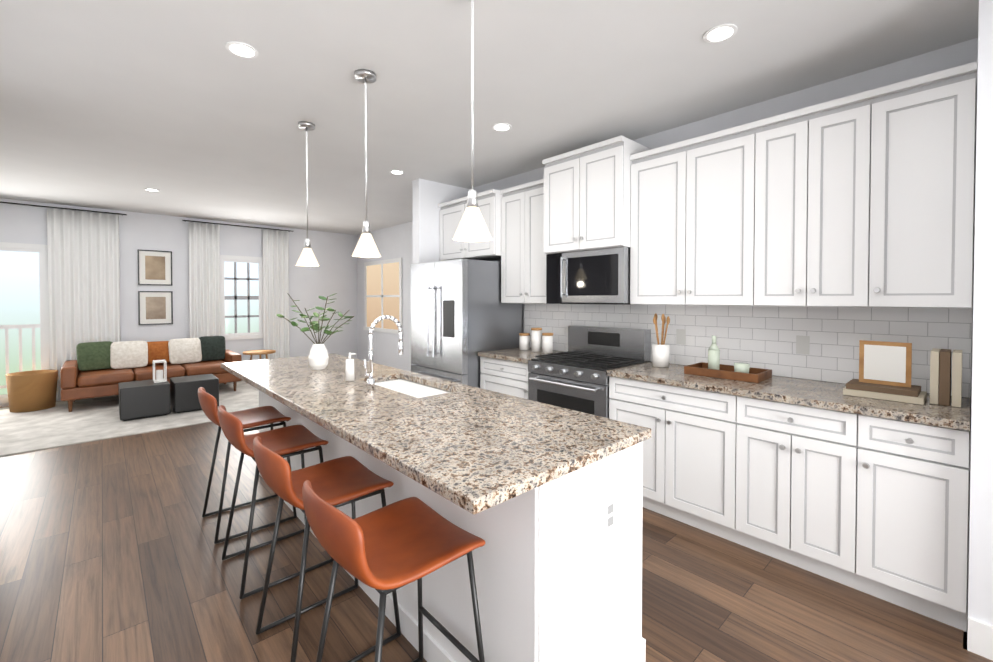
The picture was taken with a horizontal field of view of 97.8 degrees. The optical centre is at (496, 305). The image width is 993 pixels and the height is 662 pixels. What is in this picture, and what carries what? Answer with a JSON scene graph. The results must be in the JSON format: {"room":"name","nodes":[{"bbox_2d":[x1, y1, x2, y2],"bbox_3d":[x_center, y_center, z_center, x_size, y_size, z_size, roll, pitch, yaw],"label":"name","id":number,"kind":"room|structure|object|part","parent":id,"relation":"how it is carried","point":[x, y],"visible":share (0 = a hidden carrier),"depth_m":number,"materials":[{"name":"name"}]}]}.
{"room":"kitchen","nodes":[
{"label":"kitchen","id":0,"kind":"room"},
{"bbox_2d":[0,198,356,360],"bbox_3d":[-6.101,-0.041,6.043,8.850,2.720,0.100,-1,1,-42],"label":"wall","id":1,"kind":"structure","parent":0,"point":[334,271],"depth_m":7.34,"materials":[{"name":"paint"}]},
{"bbox_2d":[0,242,49,403],"bbox_3d":[-6.506,0.226,5.586,1.110,2.100,0.035,-1,1,-42],"label":"sliding glass door","id":2,"kind":"structure","parent":1,"relation":"in","point":[24,328],"depth_m":5.77,"materials":[{"name":"white"}]},
{"bbox_2d":[0,396,59,406],"bbox_3d":[-6.063,1.254,6.022,8.650,0.130,0.014,-1,1,-42],"label":"baseboard","id":3,"kind":"structure","parent":1,"relation":"attached to","point":[4,404],"depth_m":5.66,"materials":[{"name":"white wood"}]},
{"bbox_2d":[0,202,292,231],"bbox_3d":[-5.650,-1.341,6.291,5.080,0.018,0.108,-1,1,-42],"label":"curtain rod","id":4,"kind":"object","parent":1,"relation":"attached to","point":[126,214],"visible":0.98,"depth_m":6.27,"materials":[{"name":"black metal"}]},
{"bbox_2d":[47,208,120,400],"bbox_3d":[-5.803,-0.013,6.114,0.734,2.620,0.093,-1,1,-42],"label":"curtain","id":5,"kind":"object","parent":4,"relation":"hanging from","point":[83,278],"visible":0.67,"depth_m":6.08,"materials":[{"name":"white fabric"}]},
{"bbox_2d":[188,222,220,337],"bbox_3d":[-4.758,-0.028,7.067,0.424,2.620,0.093,-1,1,-42],"label":"curtain","id":6,"kind":"object","parent":4,"relation":"hanging from","point":[204,279],"visible":0.65,"depth_m":7.06,"materials":[{"name":"white fabric"}]},
{"bbox_2d":[262,229,289,358],"bbox_3d":[-3.963,-0.040,7.792,0.434,2.620,0.093,-1,1,-42],"label":"curtain","id":7,"kind":"object","parent":4,"relation":"hanging from","point":[276,337],"visible":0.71,"depth_m":7.79,"materials":[{"name":"white fabric"}]},
{"bbox_2d":[137,249,172,285],"bbox_3d":[-5.278,-0.582,6.697,0.420,0.540,0.025,-1,1,-42],"label":"art","id":8,"kind":"object","parent":1,"relation":"attached to","point":[154,267],"visible":0.96,"depth_m":6.69,"materials":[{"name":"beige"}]},
{"bbox_2d":[138,291,172,324],"bbox_3d":[-5.278,0.038,6.707,0.420,0.520,0.025,-1,1,-42],"label":"art","id":9,"kind":"object","parent":1,"relation":"attached to","point":[155,307],"visible":0.96,"depth_m":6.70,"materials":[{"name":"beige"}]},
{"bbox_2d":[220,255,262,339],"bbox_3d":[-4.404,-0.135,7.497,0.780,1.440,0.035,-1,1,-42],"label":"window","id":10,"kind":"structure","parent":1,"relation":"in","point":[241,297],"depth_m":7.50,"materials":[{"name":"white"}]},
{"bbox_3d":[-4.414,-0.135,7.508,0.520,1.220,0.002,-1,1,-42],"label":"glass","id":11,"kind":"part","parent":10,"relation":"part of","materials":[{"name":"white"}]},
{"bbox_2d":[357,221,412,371],"bbox_3d":[0.803,-0.024,4.963,0.100,2.720,10.800,-1,1,-42],"label":"wall","id":12,"kind":"structure","parent":0,"point":[393,242],"depth_m":7.87,"materials":[{"name":"paint"}]},
{"bbox_2d":[363,258,402,333],"bbox_3d":[-2.144,-0.175,8.092,0.035,1.340,1.480,-1,1,-42],"label":"window","id":13,"kind":"structure","parent":12,"relation":"in","point":[382,287],"depth_m":8.06,"materials":[{"name":"white glass"}]},
{"bbox_2d":[412,178,468,263],"bbox_3d":[-0.630,-0.024,4.999,0.690,2.720,0.135,-1,1,-42],"label":"wall","id":14,"kind":"structure","parent":0,"point":[429,196],"depth_m":4.79,"materials":[{"name":"paint"}]},
{"bbox_2d":[0,0,978,234],"bbox_3d":[-2.430,-1.385,1.993,8.850,0.100,11.000,-1,1,-42],"label":"ceiling","id":15,"kind":"structure","parent":0,"point":[119,105],"depth_m":2.63,"materials":[{"name":"paint"}]},
{"bbox_2d":[144,188,159,191],"bbox_3d":[-4.126,-1.383,5.183,0.148,0.007,0.148,1,1,39],"label":"recessed light","id":16,"kind":"object","parent":15,"relation":"in","point":[148,189],"depth_m":5.16,"materials":[{"name":"white plastic"}]},
{"bbox_2d":[225,41,257,57],"bbox_3d":[-1.331,-1.335,2.265,0.148,0.007,0.148,0,1,21],"label":"recessed light","id":17,"kind":"object","parent":15,"relation":"in","point":[240,49],"depth_m":2.25,"materials":[{"name":"white plastic"}]},
{"bbox_2d":[296,121,318,265],"bbox_3d":[-1.420,-0.828,3.247,0.164,1.054,0.164,-1,1,-42],"label":"pendant light","id":18,"kind":"object","parent":15,"relation":"hanging from","point":[307,257],"visible":1,"depth_m":3.23,"materials":[{"name":"silver metal"}]},
{"bbox_2d":[352,69,380,256],"bbox_3d":[-0.760,-0.816,2.523,0.164,1.054,0.164,-1,1,-42],"label":"pendant light","id":19,"kind":"object","parent":15,"relation":"hanging from","point":[366,246],"visible":1,"depth_m":2.51,"materials":[{"name":"silver metal"}]},
{"bbox_2d":[389,170,403,173],"bbox_3d":[-1.024,-1.371,4.452,0.148,0.007,0.148,1,1,39],"label":"recessed light","id":20,"kind":"object","parent":15,"relation":"in","point":[391,171],"depth_m":4.44,"materials":[{"name":"white plastic"}]},
{"bbox_2d":[453,0,491,241],"bbox_3d":[-0.100,-0.804,1.799,0.164,1.054,0.164,-1,1,-42],"label":"pendant light","id":21,"kind":"object","parent":15,"relation":"hanging from","point":[472,226],"visible":1,"depth_m":1.79,"materials":[{"name":"silver metal"}]},
{"bbox_2d":[492,123,511,130],"bbox_3d":[0.040,-1.352,3.284,0.148,0.007,0.148,1,1,39],"label":"recessed light","id":22,"kind":"object","parent":15,"relation":"in","point":[499,126],"depth_m":3.28,"materials":[{"name":"white plastic"}]},
{"bbox_2d":[703,24,737,42],"bbox_3d":[1.098,-1.333,2.124,0.148,0.007,0.148,0,1,21],"label":"recessed light","id":23,"kind":"object","parent":15,"relation":"in","point":[720,33],"depth_m":2.12,"materials":[{"name":"white plastic"}]},
{"bbox_2d":[0,380,992,661],"bbox_3d":[-2.430,1.434,2.039,8.850,0.100,11.000,-1,1,-42],"label":"floor","id":24,"kind":"structure","parent":0,"point":[110,550],"depth_m":2.12,"materials":[{"name":"brown wood"}]},
{"bbox_2d":[0,381,258,455],"bbox_3d":[-4.597,1.322,5.454,4.650,0.011,2.530,-1,1,-42],"label":"rug","id":25,"kind":"object","parent":24,"relation":"on","point":[59,424],"visible":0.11,"depth_m":4.95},
{"bbox_2d":[5,370,57,412],"bbox_3d":[-5.911,1.083,5.518,0.460,0.461,0.460,-1,1,-42],"label":"basket","id":26,"kind":"object","parent":25,"relation":"on","point":[31,391],"visible":1,"depth_m":5.38,"materials":[{"name":"wicker"}]},
{"bbox_2d":[60,336,241,411],"bbox_3d":[-4.862,0.895,6.220,1.940,0.815,0.890,-1,1,-42],"label":"sofa","id":27,"kind":"object","parent":25,"relation":"on","point":[99,369],"visible":0.94,"depth_m":5.98,"materials":[{"name":"leather"}]},
{"bbox_2d":[76,341,112,370],"bbox_3d":[-5.407,0.678,5.849,0.398,0.375,0.206,-1,1,-42],"label":"cushion","id":28,"kind":"object","parent":27,"relation":"on","point":[91,356],"depth_m":5.80,"materials":[{"name":"green fabric"}]},
{"bbox_2d":[110,341,147,368],"bbox_3d":[-5.128,0.685,6.049,0.407,0.375,0.184,-1,1,-42],"label":"cushion","id":29,"kind":"object","parent":27,"relation":"on","point":[124,354],"depth_m":6.01,"materials":[{"name":"white fabric"}]},
{"bbox_3d":[-4.866,0.897,6.224,1.940,0.510,0.880,-1,1,-42],"label":"frame","id":30,"kind":"part","parent":27,"relation":"part of","materials":[{"name":"leather"}]},
{"bbox_3d":[-4.807,0.807,6.158,1.652,0.388,0.725,-1,1,-42],"label":"seat","id":31,"kind":"part","parent":27,"relation":"part of","materials":[{"name":"leather"}]},
{"bbox_2d":[147,341,169,363],"bbox_3d":[-4.932,0.681,6.309,0.320,0.320,0.169,-1,1,-42],"label":"cushion","id":32,"kind":"object","parent":27,"relation":"on","point":[156,350],"depth_m":6.27,"materials":[{"name":"orange fabric"}]},
{"bbox_2d":[168,338,201,363],"bbox_3d":[-4.662,0.678,6.487,0.411,0.375,0.184,-1,1,-42],"label":"cushion","id":33,"kind":"object","parent":27,"relation":"on","point":[183,350],"depth_m":6.44,"materials":[{"name":"white fabric"}]},
{"bbox_2d":[199,336,225,360],"bbox_3d":[-4.431,0.664,6.738,0.377,0.376,0.196,-1,1,-42],"label":"cushion","id":34,"kind":"object","parent":27,"relation":"on","point":[211,348],"depth_m":6.70,"materials":[{"name":"green fabric"}]},
{"bbox_2d":[118,359,218,420],"bbox_3d":[-4.075,0.997,5.403,0.960,0.637,0.500,-1,1,-42],"label":"coffee table","id":35,"kind":"object","parent":25,"relation":"on","point":[159,395],"visible":0.9,"depth_m":5.21,"materials":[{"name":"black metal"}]},
{"bbox_2d":[243,350,275,360],"bbox_3d":[-3.923,1.020,7.167,0.480,0.526,0.480,-1,1,-42],"label":"side table","id":36,"kind":"object","parent":25,"relation":"on","point":[257,352],"visible":0.67,"depth_m":7.09,"materials":[{"name":"brown wood"}]},
{"bbox_2d":[198,387,296,543],"bbox_3d":[-1.611,0.937,2.777,0.492,0.869,0.428,-1,1,-42],"label":"stool","id":37,"kind":"object","parent":24,"relation":"on","point":[250,418],"visible":0.9,"depth_m":2.71,"materials":[{"name":"leather"}]},
{"bbox_3d":[-1.613,0.638,2.770,0.500,0.281,0.431,-1,1,-42],"label":"seat","id":38,"kind":"part","parent":37,"relation":"part of","materials":[{"name":"leather"}]},
{"bbox_2d":[218,405,333,598],"bbox_3d":[-1.194,0.944,2.319,0.492,0.869,0.428,-1,1,-42],"label":"stool","id":39,"kind":"object","parent":24,"relation":"on","point":[286,441],"visible":0.88,"depth_m":2.26,"materials":[{"name":"leather"}]},
{"bbox_3d":[-1.196,0.645,2.312,0.500,0.281,0.431,-1,1,-42],"label":"seat","id":40,"kind":"part","parent":39,"relation":"part of","materials":[{"name":"leather"}]},
{"bbox_2d":[253,436,400,661],"bbox_3d":[-0.722,0.953,1.802,0.492,0.869,0.428,-1,1,-42],"label":"stool","id":41,"kind":"object","parent":24,"relation":"on","point":[339,482],"visible":0.96,"depth_m":1.76,"materials":[{"name":"leather"}]},
{"bbox_3d":[-0.724,0.654,1.795,0.500,0.281,0.431,-1,1,-42],"label":"seat","id":42,"kind":"part","parent":41,"relation":"part of","materials":[{"name":"leather"}]},
{"bbox_2d":[302,480,484,661],"bbox_3d":[-0.331,0.960,1.373,0.492,0.869,0.428,-1,1,-42],"label":"stool","id":43,"kind":"object","parent":24,"relation":"on","point":[384,551],"visible":1,"depth_m":1.32,"materials":[{"name":"leather"}]},
{"bbox_3d":[-0.333,0.661,1.366,0.500,0.281,0.431,-1,1,-42],"label":"seat","id":44,"kind":"part","parent":43,"relation":"part of","materials":[{"name":"leather"}]},
{"bbox_2d":[255,379,650,661],"bbox_3d":[-0.687,0.937,2.596,0.616,0.877,3.076,-1,1,-42],"label":"kitchen island","id":45,"kind":"object","parent":24,"relation":"on","point":[543,501],"depth_m":1.47,"materials":[{"name":"white wood"}]},
{"bbox_2d":[221,357,592,518],"bbox_3d":[-0.916,0.482,2.388,0.500,0.037,3.100,-1,1,-42],"label":"island countertop","id":46,"kind":"structure","parent":45,"relation":"on","point":[473,463],"depth_m":1.59,"materials":[{"name":"beige stone"}]},
{"bbox_2d":[276,293,353,369],"bbox_3d":[-1.252,0.181,3.072,0.508,0.538,0.497,-1,1,-42],"label":"potted plant","id":47,"kind":"object","parent":46,"relation":"on","point":[318,358],"visible":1,"depth_m":3.04,"materials":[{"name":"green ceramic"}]},
{"bbox_2d":[364,315,402,387],"bbox_3d":[-0.660,0.258,2.520,0.231,0.407,0.108,-1,1,-42],"label":"faucet","id":48,"kind":"object","parent":46,"relation":"on","point":[370,381],"depth_m":2.45,"materials":[{"name":"silver metal"}]},
{"bbox_2d":[375,379,448,391],"bbox_3d":[-0.519,0.590,2.549,0.312,0.183,0.712,-1,1,-42],"label":"sink","id":49,"kind":"object","parent":46,"relation":"in","point":[399,385],"depth_m":2.66,"materials":[{"name":"white ceramic"}]},
{"bbox_2d":[411,259,522,387],"bbox_3d":[-0.340,0.453,4.550,0.864,1.780,0.896,-1,1,-42],"label":"fridge","id":50,"kind":"object","parent":24,"relation":"on","point":[458,312],"depth_m":4.19,"materials":[{"name":"silver metal"}]},
{"bbox_2d":[475,345,566,396],"bbox_3d":[0.277,0.899,4.054,0.638,0.905,0.648,-1,1,-42],"label":"base cabinet","id":51,"kind":"object","parent":24,"relation":"on","point":[497,370],"depth_m":3.94,"materials":[{"name":"white wood"}]},
{"bbox_2d":[519,333,527,349],"bbox_3d":[0.274,0.352,4.243,0.102,0.160,0.102,1,1,36],"label":"canister","id":52,"kind":"object","parent":51,"relation":"on","point":[523,337],"depth_m":4.20,"materials":[{"name":"white ceramic"}]},
{"bbox_2d":[528,328,541,351],"bbox_3d":[0.382,0.324,4.124,0.102,0.220,0.102,1,1,36],"label":"canister","id":53,"kind":"object","parent":51,"relation":"on","point":[534,331],"depth_m":4.08,"materials":[{"name":"white ceramic"}]},
{"bbox_2d":[539,332,552,352],"bbox_3d":[0.476,0.346,4.021,0.102,0.180,0.102,1,1,36],"label":"canister","id":54,"kind":"object","parent":51,"relation":"on","point":[541,341],"depth_m":3.98,"materials":[{"name":"white ceramic"}]},
{"bbox_2d":[528,325,650,417],"bbox_3d":[0.731,0.775,3.515,0.686,1.170,0.752,-1,1,-42],"label":"range","id":55,"kind":"object","parent":24,"relation":"on","point":[578,378],"depth_m":3.42,"materials":[{"name":"silver metal"}]},
{"bbox_2d":[603,361,737,535],"bbox_3d":[1.305,0.918,2.926,0.638,0.905,0.888,-1,1,-42],"label":"base cabinet","id":56,"kind":"object","parent":24,"relation":"on","point":[681,410],"depth_m":2.72,"materials":[{"name":"white wood"}]},
{"bbox_2d":[652,313,669,366],"bbox_3d":[1.220,0.254,3.209,0.137,0.391,0.124,-1,1,-42],"label":"utensil crock","id":57,"kind":"object","parent":56,"relation":"on","point":[660,354],"visible":1,"depth_m":3.17,"materials":[{"name":"white ceramic"}]},
{"bbox_2d":[719,373,848,580],"bbox_3d":[1.743,0.926,2.445,0.638,0.905,0.646,-1,1,-42],"label":"base cabinet","id":58,"kind":"object","parent":24,"relation":"on","point":[777,434],"depth_m":2.31,"materials":[{"name":"white wood"}]},
{"bbox_2d":[684,335,771,382],"bbox_3d":[1.500,0.328,2.816,0.270,0.255,0.440,-1,1,-42],"label":"tray","id":59,"kind":"object","parent":58,"relation":"on","point":[738,371],"visible":1,"depth_m":2.78,"materials":[{"name":"brown wood"}]},
{"bbox_2d":[835,389,970,631],"bbox_3d":[2.024,0.931,2.138,0.638,0.905,0.418,-1,1,-42],"label":"base cabinet","id":60,"kind":"object","parent":24,"relation":"on","point":[902,469],"depth_m":1.94,"materials":[{"name":"white wood"}]},
{"bbox_2d":[843,340,962,406],"bbox_3d":[2.041,0.326,2.185,0.240,0.280,0.420,-1,1,-42],"label":"books","id":61,"kind":"object","parent":60,"relation":"on","point":[885,370],"visible":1,"depth_m":2.16,"materials":[{"name":"beige paper"}]},
{"bbox_2d":[859,340,911,387],"bbox_3d":[1.990,0.295,2.220,0.017,0.220,0.200,-1,1,-42],"label":"print","id":62,"kind":"object","parent":61,"relation":"on","point":[883,363],"depth_m":2.21,"materials":[{"name":"white paper"}]},
{"bbox_2d":[469,38,977,555],"bbox_3d":[1.992,0.007,3.110,0.640,2.720,6.460,-1,1,-42],"label":"wall","id":63,"kind":"structure","parent":0,"point":[929,62],"depth_m":2.64,"materials":[{"name":"paint"}]},
{"bbox_2d":[439,189,498,260],"bbox_3d":[-0.176,-0.817,4.679,0.428,0.636,0.920,-1,1,-42],"label":"upper cabinet","id":64,"kind":"object","parent":63,"relation":"attached to","point":[451,213],"depth_m":4.52,"materials":[{"name":"white wood"}]},
{"bbox_2d":[499,180,542,304],"bbox_3d":[0.387,-0.573,4.132,0.338,1.105,0.646,-1,1,-42],"label":"upper cabinet","id":65,"kind":"object","parent":63,"relation":"attached to","point":[520,266],"depth_m":4.06,"materials":[{"name":"white wood"}]},
{"bbox_2d":[539,135,649,256],"bbox_3d":[0.821,-0.838,3.570,0.448,0.796,0.758,-1,1,-42],"label":"upper cabinet","id":66,"kind":"object","parent":63,"relation":"attached to","point":[585,192],"depth_m":3.37,"materials":[{"name":"white wood"}]},
{"bbox_2d":[546,247,630,304],"bbox_3d":[0.818,-0.225,3.579,0.450,0.424,0.752,-1,1,-42],"label":"microwave","id":67,"kind":"object","parent":66,"relation":"attached to","point":[582,275],"depth_m":3.40,"materials":[{"name":"silver metal"}]},
{"bbox_2d":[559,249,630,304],"bbox_3d":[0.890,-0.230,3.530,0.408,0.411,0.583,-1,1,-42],"label":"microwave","id":68,"kind":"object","parent":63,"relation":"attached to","point":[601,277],"depth_m":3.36,"materials":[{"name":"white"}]},
{"bbox_2d":[631,126,738,308],"bbox_3d":[1.416,-0.555,3.002,0.338,1.105,0.886,-1,1,-42],"label":"upper cabinet","id":69,"kind":"object","parent":63,"relation":"attached to","point":[685,194],"depth_m":2.91,"materials":[{"name":"white wood"}]},
{"bbox_2d":[739,95,850,308],"bbox_3d":[1.854,-0.547,2.522,0.338,1.105,0.646,-1,1,-42],"label":"upper cabinet","id":70,"kind":"object","parent":63,"relation":"attached to","point":[799,253],"depth_m":2.45,"materials":[{"name":"white wood"}]},
{"bbox_2d":[851,61,976,312],"bbox_3d":[2.134,-0.542,2.215,0.338,1.105,0.418,-1,1,-42],"label":"upper cabinet","id":71,"kind":"object","parent":63,"relation":"attached to","point":[913,140],"depth_m":2.10,"materials":[{"name":"white wood"}]},
{"bbox_2d":[967,0,992,635],"bbox_3d":[2.920,0.039,1.120,0.670,2.720,2.268,-1,1,-42],"label":"wall","id":72,"kind":"structure","parent":0,"point":[980,582],"depth_m":1.71,"materials":[{"name":"paint"}]},
{"bbox_2d":[963,594,992,660],"bbox_3d":[2.910,1.334,1.140,0.685,0.130,2.280,-1,1,-42],"label":"baseboard return","id":73,"kind":"object","parent":72,"relation":"attached to","point":[979,640],"visible":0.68,"depth_m":1.72,"materials":[{"name":"white wood"}]}
]}

